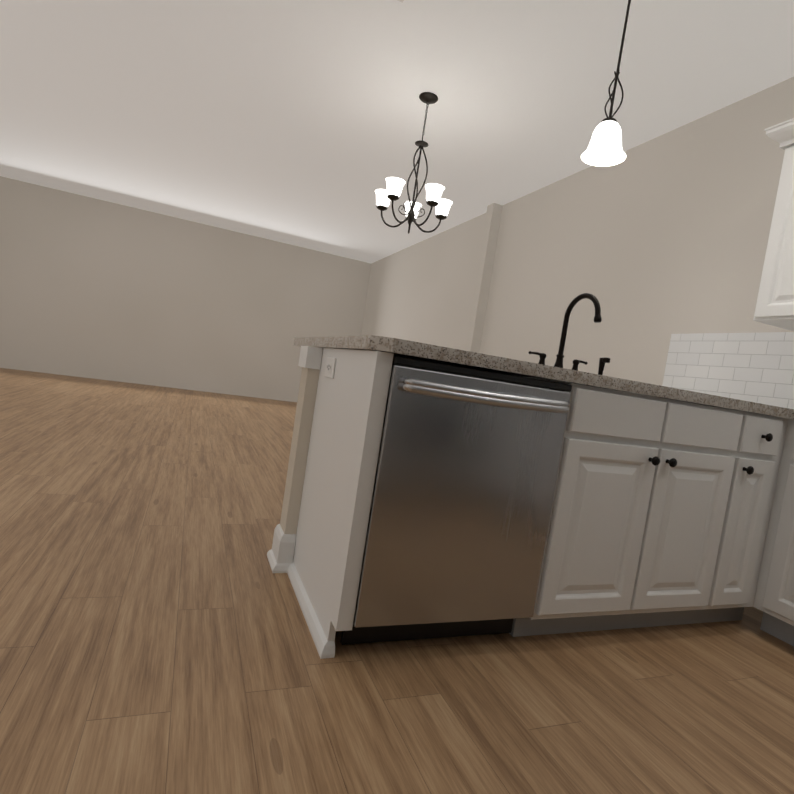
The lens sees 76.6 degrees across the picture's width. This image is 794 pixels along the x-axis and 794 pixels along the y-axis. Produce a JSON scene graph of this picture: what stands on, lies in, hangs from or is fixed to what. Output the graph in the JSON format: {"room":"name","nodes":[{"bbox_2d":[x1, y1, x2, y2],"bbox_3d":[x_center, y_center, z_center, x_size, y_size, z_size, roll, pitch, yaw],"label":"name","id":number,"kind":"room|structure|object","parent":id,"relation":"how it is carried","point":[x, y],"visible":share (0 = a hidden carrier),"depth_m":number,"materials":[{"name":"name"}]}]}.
{"room":"kitchen","nodes":[
{"label":"kitchen","id":0,"kind":"room"},
{"bbox_2d":[0,176,370,401],"bbox_3d":[-3.881,-1.557,8.195,7.210,2.740,0.150,7,3,-22],"label":"wall","id":1,"kind":"structure","parent":0,"point":[93,288],"depth_m":8.12,"materials":[{"name":"paint"}]},
{"bbox_2d":[280,346,319,533],"bbox_3d":[0.696,0.377,2.437,2.414,0.874,0.113,7,3,-22],"label":"wall","id":2,"kind":"structure","parent":0,"point":[299,449],"depth_m":1.94,"materials":[{"name":"paint"}]},
{"bbox_2d":[267,524,295,561],"bbox_3d":[0.583,0.727,2.506,2.405,0.142,0.035,7,3,-22],"label":"baseboard","id":3,"kind":"structure","parent":2,"relation":"attached to","point":[280,553],"depth_m":1.94,"materials":[{"name":"white paint"}]},
{"bbox_2d":[298,346,322,369],"bbox_3d":[0.748,-0.013,2.414,2.427,0.082,0.141,7,3,-22],"label":"trim","id":4,"kind":"structure","parent":2,"relation":"on","point":[310,357],"depth_m":1.90,"materials":[{"name":"white paint"}]},
{"bbox_2d":[0,368,793,793],"bbox_3d":[-2.169,0.384,3.440,7.210,0.100,10.300,7,3,-22],"label":"floor","id":5,"kind":"structure","parent":0,"point":[154,634],"depth_m":1.42,"materials":[{"name":"wood"}]},
{"bbox_2d":[341,356,571,644],"bbox_3d":[0.107,0.327,1.738,0.605,0.868,0.671,7,3,-22],"label":"dishwasher","id":6,"kind":"object","parent":5,"relation":"on","point":[468,461],"visible":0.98,"depth_m":1.47,"materials":[{"name":"silver metal"}]},
{"bbox_2d":[509,379,790,636],"bbox_3d":[0.880,0.422,2.100,1.104,0.874,0.647,7,3,-22],"label":"base cabinet","id":7,"kind":"object","parent":5,"relation":"on","point":[665,512],"depth_m":1.77,"materials":[{"name":"white paint"}]},
{"bbox_2d":[324,357,335,377],"bbox_3d":[-0.237,-0.104,1.769,0.008,0.070,0.114,7,3,-22],"label":"outlet","id":8,"kind":"object","parent":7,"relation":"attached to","point":[330,367],"visible":0.98,"depth_m":1.75,"materials":[{"name":"white plastic"}]},
{"bbox_2d":[294,293,793,419],"bbox_3d":[0.537,-0.179,2.181,1.740,0.613,1.185,7,3,-22],"label":"countertop","id":9,"kind":"structure","parent":7,"relation":"on","point":[557,371],"depth_m":1.51,"materials":[{"name":"stone"}]},
{"bbox_2d":[757,420,793,645],"bbox_3d":[1.972,0.612,1.629,0.627,0.874,1.104,7,3,-22],"label":"base cabinet","id":10,"kind":"object","parent":5,"relation":"on","point":[776,593],"depth_m":1.97,"materials":[{"name":"white paint"}]},
{"bbox_2d":[0,0,793,262],"bbox_3d":[-1.743,-2.420,3.296,7.210,0.100,10.300,7,3,-22],"label":"ceiling","id":11,"kind":"structure","parent":0,"point":[299,123],"depth_m":3.63,"materials":[{"name":"paint"}]},
{"bbox_2d":[375,92,452,233],"bbox_3d":[0.168,-1.620,3.515,0.549,0.927,0.561,7,3,-22],"label":"chandelier","id":12,"kind":"object","parent":11,"relation":"hanging from","point":[392,192],"visible":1,"depth_m":3.50,"materials":[{"name":"glass"}]},
{"bbox_2d":[581,0,630,165],"bbox_3d":[0.966,-1.470,2.178,0.183,0.850,0.183,7,3,-22],"label":"pendant light","id":13,"kind":"object","parent":11,"relation":"hanging from","point":[604,148],"visible":1,"depth_m":2.17,"materials":[{"name":"glass"}]},
{"bbox_2d":[465,203,502,352],"bbox_3d":[0.845,-0.699,5.454,0.109,2.739,0.127,7,3,-22],"label":"column","id":14,"kind":"structure","parent":0,"point":[484,274],"depth_m":5.38,"materials":[{"name":"paint"}]},
{"bbox_2d":[361,77,793,385],"bbox_3d":[1.283,-0.595,4.707,0.150,2.740,10.300,7,3,-22],"label":"wall","id":15,"kind":"structure","parent":0,"point":[652,245],"depth_m":3.71,"materials":[{"name":"paint"}]},
{"bbox_2d":[662,332,793,408],"bbox_3d":[2.380,-0.023,1.664,0.008,0.418,3.450,7,3,-22],"label":"tile backsplash","id":16,"kind":"structure","parent":15,"relation":"attached to","point":[755,367],"depth_m":2.82,"materials":[{"name":"white tile"}]},
{"bbox_2d":[753,122,793,330],"bbox_3d":[2.041,-0.786,2.273,0.347,0.922,0.476,7,3,-22],"label":"upper cabinet","id":17,"kind":"object","parent":15,"relation":"attached to","point":[775,304],"depth_m":2.37,"materials":[{"name":"white paint"}]}
]}

